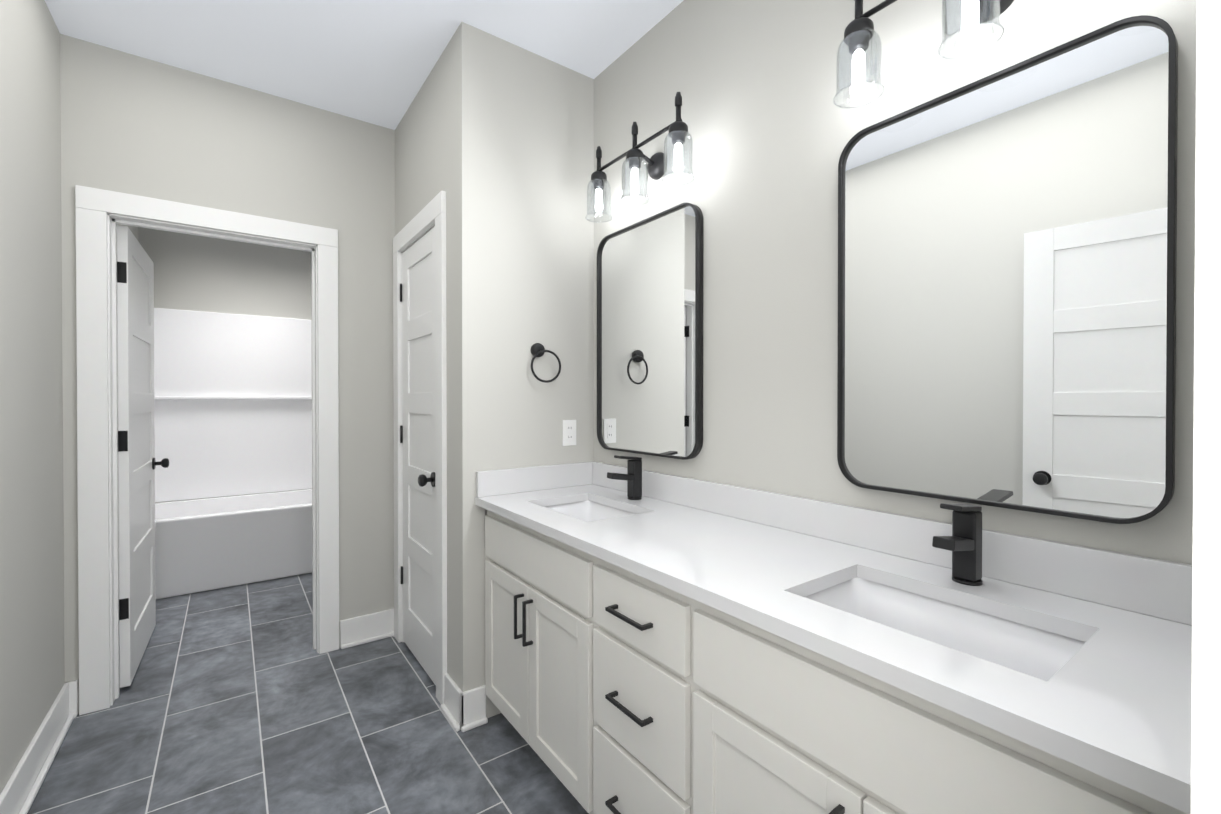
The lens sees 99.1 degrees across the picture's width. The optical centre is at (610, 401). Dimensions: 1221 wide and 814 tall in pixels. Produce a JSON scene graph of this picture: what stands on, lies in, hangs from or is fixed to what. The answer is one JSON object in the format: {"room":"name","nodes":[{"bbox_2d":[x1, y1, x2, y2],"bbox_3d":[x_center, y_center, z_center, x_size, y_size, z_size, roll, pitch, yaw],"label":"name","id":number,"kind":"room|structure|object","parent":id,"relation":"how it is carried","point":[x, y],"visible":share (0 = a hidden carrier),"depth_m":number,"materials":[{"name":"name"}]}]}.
{"room":"bathroom","nodes":[
{"label":"bathroom","id":0,"kind":"room"},
{"bbox_2d":[0,0,137,793],"bbox_3d":[-2.014,-0.097,1.741,0.120,2.724,5.350,0,0,-36],"label":"wall","id":1,"kind":"structure","parent":0,"point":[32,667],"depth_m":1.74,"materials":[{"name":"paint"}]},
{"bbox_2d":[0,680,77,813],"bbox_3d":[-1.306,1.200,0.915,0.038,0.140,2.926,0,0,-36],"label":"baseboard","id":2,"kind":"structure","parent":1,"relation":"attached to","point":[20,791],"depth_m":1.76,"materials":[{"name":"white wood"}]},
{"bbox_2d":[138,227,310,502],"bbox_3d":[-2.702,-0.116,4.477,1.997,2.724,0.120,0,0,-36],"label":"wall","id":3,"kind":"structure","parent":0,"point":[200,273],"depth_m":4.14,"materials":[{"name":"paint"}]},
{"bbox_2d":[60,34,394,713],"bbox_3d":[-1.462,-0.104,2.679,1.877,2.724,0.120,0,0,-36],"label":"wall","id":4,"kind":"structure","parent":0,"point":[136,125],"depth_m":2.48,"materials":[{"name":"paint"}]},
{"bbox_2d":[117,225,168,687],"bbox_3d":[-2.338,0.238,2.581,0.171,2.018,0.748,0,0,-35],"label":"back door","id":5,"kind":"structure","parent":4,"relation":"in","point":[137,463],"depth_m":2.44,"materials":[{"name":"white wood"}]},
{"bbox_2d":[75,185,338,714],"bbox_3d":[-1.800,0.195,2.421,0.940,2.130,0.142,0,0,-36],"label":"door frame","id":6,"kind":"structure","parent":4,"relation":"attached to","point":[94,206],"depth_m":2.19,"materials":[{"name":"white wood"}]},
{"bbox_2d":[340,608,393,648],"bbox_3d":[-1.266,1.188,2.735,0.275,0.140,0.033,0,0,-36],"label":"baseboard","id":7,"kind":"structure","parent":4,"relation":"attached to","point":[363,629],"depth_m":2.73,"materials":[{"name":"white wood"}]},
{"bbox_2d":[27,573,588,813],"bbox_3d":[-1.208,1.286,2.340,2.117,0.050,5.350,0,0,-36],"label":"floor","id":8,"kind":"structure","parent":0,"point":[244,699],"depth_m":1.97,"materials":[{"name":"tile"}]},
{"bbox_2d":[154,308,311,598],"bbox_3d":[-2.613,0.275,3.974,1.539,1.950,0.798,0,0,-36],"label":"bathtub","id":9,"kind":"object","parent":8,"relation":"on","point":[233,404],"visible":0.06,"depth_m":4.03,"materials":[{"name":"plastic"}]},
{"bbox_2d":[475,455,1191,813],"bbox_3d":[0.258,0.736,1.432,0.574,1.062,1.919,0,0,-36],"label":"bathroom vanity","id":10,"kind":"object","parent":8,"relation":"on","point":[659,643],"visible":1,"depth_m":1.05,"materials":[{"name":"white wood"}]},
{"bbox_2d":[45,0,683,129],"bbox_3d":[-1.208,-1.488,2.321,2.117,0.050,5.350,0,0,-36],"label":"ceiling","id":11,"kind":"structure","parent":0,"point":[372,61],"depth_m":2.08,"materials":[{"name":"paint"}]},
{"bbox_2d":[395,22,491,717],"bbox_3d":[-0.820,-0.102,2.451,0.120,2.724,1.005,0,0,-36],"label":"wall","id":12,"kind":"structure","parent":0,"point":[443,135],"depth_m":2.06,"materials":[{"name":"paint"}]},
{"bbox_2d":[400,226,435,684],"bbox_3d":[-0.896,0.239,2.487,0.171,2.018,0.598,0,0,-36],"label":"closet door","id":13,"kind":"structure","parent":12,"relation":"in","point":[417,433],"depth_m":2.49,"materials":[{"name":"white wood"}]},
{"bbox_2d":[393,191,446,703],"bbox_3d":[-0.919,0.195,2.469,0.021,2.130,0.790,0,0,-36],"label":"door frame","id":14,"kind":"structure","parent":12,"relation":"attached to","point":[429,215],"depth_m":2.20,"materials":[{"name":"white wood"}]},
{"bbox_2d":[491,35,593,715],"bbox_3d":[-0.311,-0.101,2.275,0.494,2.724,0.120,0,0,-36],"label":"wall","id":15,"kind":"structure","parent":0,"point":[542,171],"depth_m":2.21,"materials":[{"name":"paint"}]},
{"bbox_2d":[531,343,560,382],"bbox_3d":[-0.278,-0.164,2.192,0.137,0.167,0.052,0,0,-36],"label":"towel ring","id":16,"kind":"object","parent":15,"relation":"attached to","point":[538,350],"visible":0.98,"depth_m":2.17,"materials":[{"name":"black metal"}]},
{"bbox_2d":[563,420,575,445],"bbox_3d":[-0.180,0.136,2.293,0.070,0.114,0.007,0,0,-36],"label":"electrical outlet plate","id":17,"kind":"object","parent":15,"relation":"attached to","point":[569,432],"visible":1,"depth_m":2.29,"materials":[{"name":"plastic"}]},
{"bbox_2d":[594,0,1196,564],"bbox_3d":[0.243,-0.099,2.038,0.120,2.724,3.166,0,0,-36],"label":"wall","id":18,"kind":"structure","parent":0,"point":[772,130],"depth_m":1.54,"materials":[{"name":"paint"}]},
{"bbox_2d":[585,92,694,222],"bbox_3d":[0.116,-0.894,1.954,0.175,0.292,0.579,0,0,-36],"label":"sconce","id":19,"kind":"object","parent":18,"relation":"attached to","point":[658,162],"visible":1,"depth_m":1.92,"materials":[{"name":"clear glass"}]},
{"bbox_2d":[597,202,702,459],"bbox_3d":[0.132,-0.252,2.057,0.032,0.915,0.610,0,0,-36],"label":"mirror","id":20,"kind":"object","parent":18,"relation":"attached to","point":[649,335],"visible":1,"depth_m":2.01,"materials":[{"name":"clear glass"}]},
{"bbox_2d":[833,0,1013,108],"bbox_3d":[0.757,-0.871,1.077,0.175,0.280,0.579,0,0,-36],"label":"sconce","id":21,"kind":"object","parent":18,"relation":"attached to","point":[859,32],"visible":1,"depth_m":1.21,"materials":[{"name":"clear glass"}]},
{"bbox_2d":[837,15,1177,523],"bbox_3d":[0.797,-0.236,1.147,0.032,0.915,0.610,0,0,-36],"label":"mirror","id":22,"kind":"object","parent":18,"relation":"attached to","point":[1007,249],"visible":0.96,"depth_m":1.07,"materials":[{"name":"clear glass"}]},
{"bbox_2d":[1191,0,1220,813],"bbox_3d":[0.335,-0.087,0.219,1.877,2.724,0.120,0,0,-36],"label":"wall","id":23,"kind":"structure","parent":0,"point":[1206,699],"depth_m":0.27,"materials":[{"name":"paint"}]}
]}

